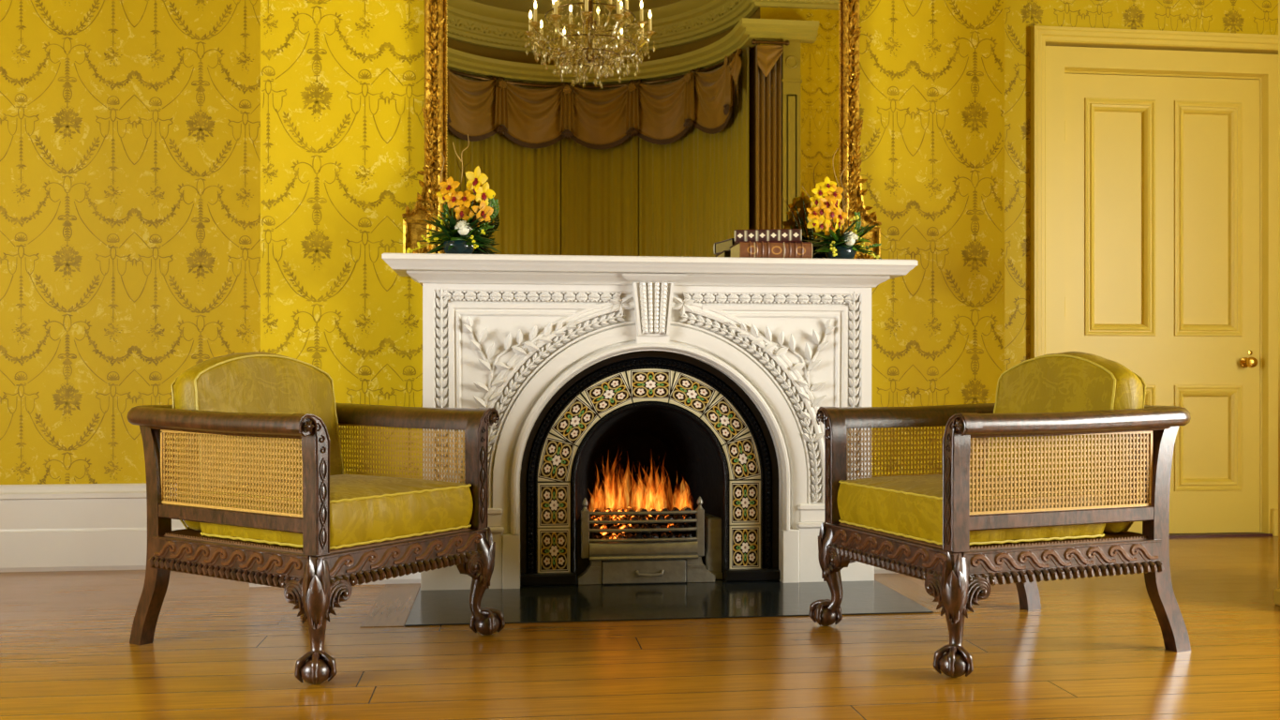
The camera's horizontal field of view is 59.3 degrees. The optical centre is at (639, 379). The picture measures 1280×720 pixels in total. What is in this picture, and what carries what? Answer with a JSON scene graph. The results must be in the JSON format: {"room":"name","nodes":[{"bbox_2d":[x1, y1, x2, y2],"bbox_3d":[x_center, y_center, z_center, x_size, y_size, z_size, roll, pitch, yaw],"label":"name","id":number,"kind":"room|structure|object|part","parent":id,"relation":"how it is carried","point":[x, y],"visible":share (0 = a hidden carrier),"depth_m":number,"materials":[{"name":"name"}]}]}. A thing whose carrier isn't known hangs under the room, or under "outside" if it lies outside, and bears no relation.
{"room":"historic interior","nodes":[
{"label":"historic interior","id":0,"kind":"room"},
{"bbox_2d":[0,0,260,484],"bbox_3d":[-2.549,-1.290,4.268,2.348,4.020,0.121,0,0,-7],"label":"wall","id":1,"kind":"structure","parent":0,"point":[130,129],"depth_m":4.27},
{"bbox_2d":[0,483,188,571],"bbox_3d":[-2.540,0.557,4.193,2.348,0.325,0.032,0,0,-7],"label":"baseboard","id":2,"kind":"structure","parent":1,"relation":"attached to","point":[64,527],"depth_m":4.23,"materials":[{"name":"white paint"}]},
{"bbox_2d":[442,240,475,253],"bbox_3d":[-0.618,-0.443,3.829,0.110,0.050,0.110,0,0,-7],"label":"bowl","id":3,"kind":"object","parent":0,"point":[449,246],"depth_m":3.78,"materials":[{"name":"teal ceramic"}]},
{"bbox_2d":[260,0,1004,478],"bbox_3d":[-0.006,-1.290,4.359,2.725,4.020,0.541,0,0,-7],"label":"wall","id":4,"kind":"structure","parent":0,"point":[342,81],"depth_m":3.99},
{"bbox_2d":[249,571,420,586],"bbox_3d":[-1.062,0.557,3.946,0.595,0.325,0.032,0,0,-7],"label":"baseboard","id":5,"kind":"structure","parent":4,"relation":"attached to","point":[415,577],"depth_m":3.96,"materials":[{"name":"white paint"}]},
{"bbox_2d":[381,253,917,590],"bbox_3d":[0.041,0.151,3.946,1.826,1.137,0.294,0,0,-7],"label":"fireplace surround","id":6,"kind":"object","parent":4,"relation":"attached to","point":[504,333],"visible":0.87,"depth_m":3.90,"materials":[{"name":"beige stone"}]},
{"bbox_2d":[406,133,500,253],"bbox_3d":[-0.634,-0.630,3.848,0.323,0.425,0.256,0,0,-12],"label":"flower arrangement","id":7,"kind":"object","parent":6,"relation":"on","point":[456,235],"visible":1,"depth_m":3.81,"materials":[{"name":"yellow plant"}]},
{"bbox_3d":[-0.598,-0.573,3.827,0.133,0.214,0.025,0,0,-7],"label":"orchid stem","id":8,"kind":"part","parent":7,"relation":"part of","materials":[{"name":"green plant"}]},
{"bbox_3d":[-0.397,0.028,3.883,0.528,0.584,0.018,0,0,-7],"label":"spandrel moulding","id":9,"kind":"part","parent":6,"relation":"part of","materials":[{"name":"beige stone"}]},
{"bbox_2d":[401,0,881,259],"bbox_3d":[0.028,-1.201,4.054,1.742,1.566,0.071,0,0,-7],"label":"mirror","id":10,"kind":"object","parent":6,"relation":"on","point":[595,127],"visible":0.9,"depth_m":4.07,"materials":[{"name":"gold glass"}]},
{"bbox_2d":[381,253,917,287],"bbox_3d":[0.041,-0.373,3.946,1.826,0.087,0.294,0,0,-7],"label":"mantel shelf","id":11,"kind":"object","parent":6,"relation":"attached to","point":[430,270],"depth_m":3.85,"materials":[{"name":"beige stone"}]},
{"bbox_3d":[0.043,0.160,3.930,1.136,0.740,0.061,0,0,-7],"label":"arch moulding","id":12,"kind":"part","parent":6,"relation":"part of","materials":[{"name":"beige stone"}]},
{"bbox_2d":[520,350,780,586],"bbox_3d":[0.013,0.311,4.182,0.921,0.827,0.538,0,0,-7],"label":"fireplace insert","id":13,"kind":"object","parent":6,"relation":"in","point":[646,429],"depth_m":3.99,"materials":[{"name":"black metal"}]},
{"bbox_3d":[-0.193,0.519,3.945,0.028,0.211,0.030,0,0,-7],"label":"post","id":14,"kind":"part","parent":13,"relation":"part of","materials":[{"name":"grey metal"}]},
{"bbox_2d":[616,535,625,538],"bbox_3d":[-0.066,0.563,3.972,0.029,0.029,0.032,0,0,35],"label":"coal","id":15,"kind":"object","parent":13,"relation":"on","point":[618,536],"visible":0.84,"depth_m":3.96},
{"bbox_2d":[619,523,626,533],"bbox_3d":[-0.060,0.525,3.968,0.028,0.032,0.028,0,0,26],"label":"coal","id":16,"kind":"object","parent":15,"relation":"on","point":[623,526],"visible":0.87,"depth_m":3.96,"materials":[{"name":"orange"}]},
{"label":"coal","id":17,"kind":"object","parent":16,"relation":"on","visible":0},
{"bbox_2d":[617,507,625,516],"bbox_3d":[-0.063,0.468,3.965,0.026,0.027,0.026,0,0,-34],"label":"coal","id":18,"kind":"object","parent":17,"relation":"on","point":[620,509],"visible":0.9,"depth_m":3.96,"materials":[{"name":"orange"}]},
{"bbox_2d":[634,534,642,537],"bbox_3d":[-0.008,0.558,3.976,0.032,0.030,0.029,0,0,-23],"label":"coal","id":19,"kind":"object","parent":13,"relation":"in","point":[635,535],"visible":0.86,"depth_m":3.97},
{"bbox_2d":[633,525,641,534],"bbox_3d":[-0.008,0.532,3.973,0.030,0.031,0.029,0,0,-24],"label":"coal","id":20,"kind":"object","parent":19,"relation":"on","point":[635,527],"visible":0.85,"depth_m":3.96,"materials":[{"name":"black stone"}]},
{"bbox_2d":[630,516,639,525],"bbox_3d":[-0.019,0.499,3.972,0.031,0.031,0.029,0,0,-16],"label":"coal","id":21,"kind":"object","parent":20,"relation":"on","point":[633,517],"visible":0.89,"depth_m":3.96,"materials":[{"name":"black stone"}]},
{"bbox_3d":[0.010,0.674,3.992,0.295,0.080,0.115,0,0,-7],"label":"ash drawer","id":22,"kind":"part","parent":13,"relation":"part of","materials":[{"name":"grey metal"}]},
{"bbox_3d":[0.031,0.564,4.053,0.549,0.300,0.278,0,0,-7],"label":"fire grate","id":23,"kind":"part","parent":13,"relation":"part of","materials":[{"name":"grey metal"}]},
{"bbox_3d":[0.035,0.676,3.927,0.101,0.022,0.026,0,0,-7],"label":"drawer pull","id":24,"kind":"part","parent":13,"relation":"part of","materials":[{"name":"grey metal"}]},
{"bbox_2d":[651,533,658,537],"bbox_3d":[0.050,0.562,3.985,0.031,0.031,0.030,0,0,-41],"label":"coal","id":25,"kind":"object","parent":13,"relation":"on","point":[654,535],"visible":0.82,"depth_m":3.97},
{"label":"coal","id":26,"kind":"object","parent":25,"relation":"on","visible":0},
{"bbox_2d":[656,514,664,519],"bbox_3d":[0.072,0.495,3.986,0.029,0.030,0.031,0,0,35],"label":"coal","id":27,"kind":"object","parent":26,"relation":"on","point":[659,516],"visible":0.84,"depth_m":3.98,"materials":[{"name":"black stone"}]},
{"bbox_2d":[659,533,667,537],"bbox_3d":[0.085,0.559,3.983,0.026,0.028,0.027,0,0,-21],"label":"coal","id":28,"kind":"object","parent":13,"relation":"on","point":[663,535],"visible":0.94,"depth_m":3.98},
{"bbox_2d":[669,533,675,537],"bbox_3d":[0.114,0.558,3.990,0.025,0.026,0.026,0,0,-1],"label":"coal","id":29,"kind":"object","parent":13,"relation":"on","point":[672,535],"visible":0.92,"depth_m":3.98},
{"bbox_3d":[0.213,0.519,3.993,0.028,0.211,0.030,0,0,-7],"label":"post","id":30,"kind":"part","parent":13,"relation":"part of","materials":[{"name":"grey metal"}]},
{"bbox_3d":[0.178,0.559,3.997,0.028,0.029,0.033,-4,12,-16],"label":"coal","id":31,"kind":"object","parent":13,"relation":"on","visible":0},
{"label":"coal","id":32,"kind":"object","parent":31,"relation":"on","visible":0},
{"bbox_2d":[684,515,692,522],"bbox_3d":[0.172,0.496,3.995,0.030,0.030,0.028,0,0,34],"label":"coal","id":33,"kind":"object","parent":32,"relation":"on","point":[686,516],"visible":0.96,"depth_m":3.99,"materials":[{"name":"black stone"}]},
{"label":"coal","id":34,"kind":"object","parent":13,"relation":"in","visible":0},
{"bbox_2d":[643,525,652,534],"bbox_3d":[0.026,0.533,3.976,0.030,0.032,0.032,0,0,39],"label":"coal","id":35,"kind":"object","parent":34,"relation":"on","point":[646,527],"visible":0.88,"depth_m":3.97,"materials":[{"name":"black stone"}]},
{"label":"coal","id":36,"kind":"object","parent":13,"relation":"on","visible":0},
{"label":"coal","id":37,"kind":"object","parent":36,"relation":"on","visible":0},
{"bbox_2d":[675,515,684,523],"bbox_3d":[0.141,0.498,3.996,0.030,0.030,0.029,0,0,28],"label":"coal","id":38,"kind":"object","parent":37,"relation":"on","point":[679,516],"visible":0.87,"depth_m":3.99,"materials":[{"name":"black stone"}]},
{"label":"coal","id":39,"kind":"object","parent":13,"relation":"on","visible":0},
{"bbox_2d":[599,526,608,535],"bbox_3d":[-0.126,0.532,3.962,0.033,0.031,0.029,0,0,15],"label":"coal","id":40,"kind":"object","parent":39,"relation":"on","point":[602,533],"visible":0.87,"depth_m":3.95,"materials":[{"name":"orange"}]},
{"bbox_3d":[0.043,0.070,3.934,1.308,0.731,0.022,0,0,-7],"label":"arch moulding","id":41,"kind":"part","parent":6,"relation":"part of","materials":[{"name":"beige stone"}]},
{"bbox_2d":[729,240,812,258],"bbox_3d":[0.461,-0.448,3.977,0.256,0.065,0.185,0,0,-8],"label":"book","id":42,"kind":"object","parent":6,"relation":"on","point":[742,248],"visible":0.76,"depth_m":3.89,"materials":[{"name":"leather"}]},
{"bbox_2d":[734,228,802,243],"bbox_3d":[0.452,-0.499,3.977,0.231,0.043,0.171,0,0,6],"label":"book","id":43,"kind":"object","parent":42,"relation":"on","point":[780,234],"visible":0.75,"depth_m":3.89,"materials":[{"name":"leather"}]},
{"bbox_3d":[0.481,0.028,3.988,0.528,0.584,0.018,0,0,-7],"label":"spandrel moulding","id":44,"kind":"part","parent":6,"relation":"part of","materials":[{"name":"beige stone"}]},
{"bbox_2d":[802,148,882,259],"bbox_3d":[0.722,-0.623,4.003,0.260,0.410,0.259,0,0,-41],"label":"flower arrangement","id":45,"kind":"object","parent":6,"relation":"on","point":[844,245],"visible":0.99,"depth_m":3.96,"materials":[{"name":"yellow plant"}]},
{"bbox_3d":[0.663,-0.576,3.974,0.102,0.220,0.029,0,0,-7],"label":"orchid stem","id":46,"kind":"part","parent":45,"relation":"part of","materials":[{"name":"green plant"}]},
{"bbox_2d":[874,565,899,573],"bbox_3d":[1.115,0.557,4.206,0.599,0.325,0.032,0,0,-7],"label":"baseboard","id":47,"kind":"structure","parent":4,"relation":"attached to","point":[877,570],"depth_m":4.17,"materials":[{"name":"white paint"}]},
{"bbox_2d":[0,535,1279,719],"bbox_3d":[0.407,0.745,1.232,7.500,0.050,7.550,0,0,-7],"label":"floor","id":48,"kind":"structure","parent":0,"point":[221,648],"depth_m":2.88,"materials":[{"name":"brown wood"}]},
{"bbox_2d":[126,351,505,684],"bbox_3d":[-0.895,0.320,3.114,0.797,0.800,0.710,0,0,33],"label":"armchair","id":49,"kind":"object","parent":48,"relation":"on","point":[264,496],"visible":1,"depth_m":2.96,"materials":[{"name":"brown wood"}]},
{"bbox_3d":[-1.334,0.421,3.063,0.118,0.598,0.050,0,0,33],"label":"leg","id":50,"kind":"part","parent":49,"relation":"part of","materials":[{"name":"brown wood"}]},
{"bbox_3d":[-1.157,0.232,3.288,0.004,0.199,0.512,0,0,33],"label":"cane panel","id":51,"kind":"part","parent":49,"relation":"part of","materials":[{"name":"beige wicker"}]},
{"bbox_3d":[-1.046,0.450,2.863,0.630,0.060,0.027,0,0,34],"label":"rail","id":52,"kind":"part","parent":49,"relation":"part of","materials":[{"name":"brown wood"}]},
{"bbox_3d":[-1.046,0.351,2.870,0.600,0.038,0.024,0,0,34],"label":"rail","id":53,"kind":"part","parent":49,"relation":"part of","materials":[{"name":"brown wood"}]},
{"label":"cane panel","id":54,"kind":"part","parent":49,"relation":"part of","materials":[{"name":"beige wicker"}]},
{"bbox_2d":[173,351,342,530],"bbox_3d":[-1.093,0.168,3.246,0.173,0.501,0.528,0,0,33],"label":"cushion","id":55,"kind":"object","parent":49,"relation":"on","point":[256,381],"depth_m":3.18,"materials":[{"name":"yellow fabric"}]},
{"bbox_3d":[-0.789,0.249,2.673,0.047,0.338,0.092,0,0,33],"label":"arm post","id":56,"kind":"part","parent":49,"relation":"part of","materials":[{"name":"brown wood"}]},
{"bbox_3d":[-0.917,0.106,3.129,0.743,0.072,0.696,0,0,33],"label":"arm and roll","id":57,"kind":"part","parent":49,"relation":"part of","materials":[{"name":"brown wood"}]},
{"bbox_3d":[-0.771,0.556,2.682,0.075,0.251,0.075,0,0,33],"label":"leg","id":58,"kind":"part","parent":49,"relation":"part of","materials":[{"name":"brown wood"}]},
{"bbox_2d":[199,474,473,546],"bbox_3d":[-0.819,0.341,3.064,0.529,0.147,0.557,0,0,33],"label":"seat cushion","id":59,"kind":"object","parent":49,"relation":"on","point":[356,510],"depth_m":2.89,"materials":[{"name":"yellow fabric"}]},
{"bbox_3d":[-0.609,0.450,2.925,0.029,0.060,0.608,0,0,33],"label":"rail","id":60,"kind":"part","parent":49,"relation":"part of","materials":[{"name":"brown wood"}]},
{"bbox_3d":[-0.728,0.234,3.345,0.593,0.195,0.004,0,0,34],"label":"cane panel","id":61,"kind":"part","parent":49,"relation":"part of","materials":[{"name":"beige wicker"}]},
{"bbox_3d":[-0.449,0.556,3.169,0.075,0.251,0.075,0,0,33],"label":"leg","id":62,"kind":"part","parent":49,"relation":"part of","materials":[{"name":"brown wood"}]},
{"bbox_3d":[-0.448,0.249,3.189,0.047,0.338,0.092,0,0,34],"label":"arm post","id":63,"kind":"part","parent":49,"relation":"part of","materials":[{"name":"brown wood"}]},
{"bbox_2d":[360,572,971,626],"bbox_3d":[0.069,0.719,3.720,1.857,0.002,0.689,0,0,-7],"label":"trim","id":64,"kind":"structure","parent":48,"relation":"on","point":[394,603],"depth_m":3.69,"materials":[{"name":"black stone"}]},
{"bbox_2d":[404,580,933,625],"bbox_3d":[0.069,0.718,3.715,1.603,0.004,0.679,0,0,-7],"label":"hearth slab","id":65,"kind":"object","parent":48,"relation":"on","point":[602,602],"visible":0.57,"depth_m":3.60,"materials":[{"name":"stone"}]},
{"bbox_2d":[808,351,1190,677],"bbox_3d":[0.983,0.320,3.136,0.797,0.800,0.710,0,0,-21],"label":"armchair","id":66,"kind":"object","parent":48,"relation":"on","point":[1056,494],"visible":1,"depth_m":2.94,"materials":[{"name":"brown wood"}]},
{"bbox_3d":[0.561,0.556,3.288,0.075,0.251,0.075,0,0,-21],"label":"leg","id":67,"kind":"part","parent":66,"relation":"part of","materials":[{"name":"brown wood"}]},
{"bbox_3d":[0.563,0.249,3.307,0.047,0.338,0.092,0,0,-21],"label":"arm post","id":68,"kind":"part","parent":66,"relation":"part of","materials":[{"name":"brown wood"}]},
{"bbox_3d":[0.663,0.450,3.014,0.029,0.060,0.608,0,0,-21],"label":"rail","id":69,"kind":"part","parent":66,"relation":"part of","materials":[{"name":"brown wood"}]},
{"bbox_3d":[0.871,0.234,3.398,0.593,0.195,0.003,0,0,-21],"label":"cane panel","id":70,"kind":"part","parent":66,"relation":"part of","materials":[{"name":"beige wicker"}]},
{"bbox_3d":[0.768,0.556,2.742,0.075,0.251,0.075,0,0,-21],"label":"leg","id":71,"kind":"part","parent":66,"relation":"part of","materials":[{"name":"brown wood"}]},
{"bbox_3d":[0.783,0.249,2.729,0.047,0.338,0.092,0,0,-21],"label":"arm post","id":72,"kind":"part","parent":66,"relation":"part of","materials":[{"name":"brown wood"}]},
{"bbox_2d":[837,473,1105,542],"bbox_3d":[0.898,0.341,3.103,0.529,0.147,0.557,0,0,-21],"label":"seat cushion","id":73,"kind":"object","parent":66,"relation":"on","point":[915,507],"depth_m":2.90,"materials":[{"name":"yellow fabric"}]},
{"bbox_3d":[1.009,0.106,3.146,0.743,0.072,0.696,0,0,-21],"label":"arm and roll","id":74,"kind":"part","parent":66,"relation":"part of","materials":[{"name":"brown wood"}]},
{"bbox_3d":[1.198,0.421,3.522,0.118,0.598,0.050,0,0,-21],"label":"leg","id":75,"kind":"part","parent":66,"relation":"part of","materials":[{"name":"brown wood"}]},
{"bbox_3d":[1.074,0.234,2.865,0.593,0.195,0.003,0,0,-21],"label":"cane panel","id":76,"kind":"part","parent":66,"relation":"part of","materials":[{"name":"beige wicker"}]},
{"bbox_3d":[1.076,0.450,2.858,0.630,0.060,0.027,0,0,-21],"label":"rail","id":77,"kind":"part","parent":66,"relation":"part of","materials":[{"name":"brown wood"}]},
{"bbox_3d":[1.077,0.351,2.864,0.600,0.038,0.024,0,0,-21],"label":"rail","id":78,"kind":"part","parent":66,"relation":"part of","materials":[{"name":"brown wood"}]},
{"bbox_2d":[986,351,1143,533],"bbox_3d":[1.206,0.168,3.220,0.173,0.501,0.528,0,0,-21],"label":"cushion","id":79,"kind":"object","parent":66,"relation":"on","point":[1066,381],"depth_m":3.13,"materials":[{"name":"yellow fabric"}]},
{"bbox_3d":[1.277,0.232,3.248,0.003,0.199,0.512,0,0,-21],"label":"cane panel","id":80,"kind":"part","parent":66,"relation":"part of","materials":[{"name":"beige wicker"}]},
{"bbox_3d":[1.400,0.421,2.990,0.118,0.598,0.050,0,0,-21],"label":"leg","id":81,"kind":"part","parent":66,"relation":"part of","materials":[{"name":"brown wood"}]},
{"bbox_2d":[825,246,856,258],"bbox_3d":[0.712,-0.443,3.992,0.110,0.050,0.110,0,0,-7],"label":"bowl","id":82,"kind":"object","parent":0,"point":[831,252],"depth_m":3.95,"materials":[{"name":"teal ceramic"}]},
{"bbox_2d":[1004,0,1278,371],"bbox_3d":[2.488,-1.290,5.206,2.427,4.020,0.151,0,0,-7],"label":"wall","id":83,"kind":"structure","parent":0,"point":[1258,17],"depth_m":5.04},
{"bbox_2d":[1030,25,1278,535],"bbox_3d":[2.408,-0.429,5.147,1.328,2.299,0.119,0,0,-7],"label":"trim","id":84,"kind":"structure","parent":83,"relation":"attached to","point":[1055,51],"depth_m":5.10,"materials":[{"name":"yellow paint"}]},
{"bbox_2d":[1064,73,1259,533],"bbox_3d":[2.402,-0.343,5.158,0.966,2.101,0.106,0,0,-7],"label":"door","id":85,"kind":"structure","parent":83,"relation":"in","point":[1162,173],"depth_m":5.18,"materials":[{"name":"yellow paint"}]},
{"bbox_3d":[2.194,-0.743,5.174,0.292,1.033,0.015,0,0,-7],"label":"panel","id":86,"kind":"part","parent":85,"relation":"part of","materials":[{"name":"yellow paint"}]},
{"bbox_3d":[2.196,-0.743,5.152,0.344,1.085,0.028,0,0,-7],"label":"panel moulding","id":87,"kind":"part","parent":85,"relation":"part of","materials":[{"name":"yellow paint"}]},
{"bbox_3d":[2.196,0.269,5.152,0.344,0.490,0.028,0,0,-7],"label":"panel moulding","id":88,"kind":"part","parent":85,"relation":"part of","materials":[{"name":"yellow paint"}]},
{"bbox_3d":[2.622,0.269,5.225,0.285,0.438,0.015,0,0,-7],"label":"panel","id":89,"kind":"part","parent":85,"relation":"part of","materials":[{"name":"yellow paint"}]},
{"bbox_3d":[2.622,-0.743,5.225,0.285,1.033,0.015,0,0,-7],"label":"panel","id":90,"kind":"part","parent":85,"relation":"part of","materials":[{"name":"yellow paint"}]},
{"bbox_3d":[2.625,0.269,5.203,0.337,0.490,0.028,0,0,-7],"label":"panel moulding","id":91,"kind":"part","parent":85,"relation":"part of","materials":[{"name":"yellow paint"}]},
{"bbox_3d":[2.625,-0.743,5.203,0.337,1.085,0.028,0,0,-7],"label":"panel moulding","id":92,"kind":"part","parent":85,"relation":"part of","materials":[{"name":"yellow paint"}]},
{"bbox_3d":[2.811,-0.080,5.186,0.052,0.052,0.066,0,0,-7],"label":"knob","id":93,"kind":"part","parent":85,"relation":"part of","materials":[{"name":"gold metal"}]},
{"bbox_2d":[1169,532,1273,537],"bbox_3d":[2.454,0.715,5.177,1.100,0.010,0.100,0,0,-7],"label":"trim","id":94,"kind":"structure","parent":83,"relation":"attached to","point":[1207,534],"depth_m":5.17,"materials":[{"name":"wood"}]},
{"bbox_3d":[2.450,-1.290,3.570,0.690,4.020,0.130,0,0,-7],"label":"wall","id":95,"kind":"structure","parent":0,"visible":0},
{"bbox_2d":[1273,0,1279,605],"bbox_3d":[2.077,-1.290,3.524,0.071,4.020,0.177,0,0,-7],"label":"trim","id":96,"kind":"structure","parent":95,"relation":"attached to","point":[1276,592],"depth_m":3.59,"materials":[{"name":"yellow paint"}]}
]}

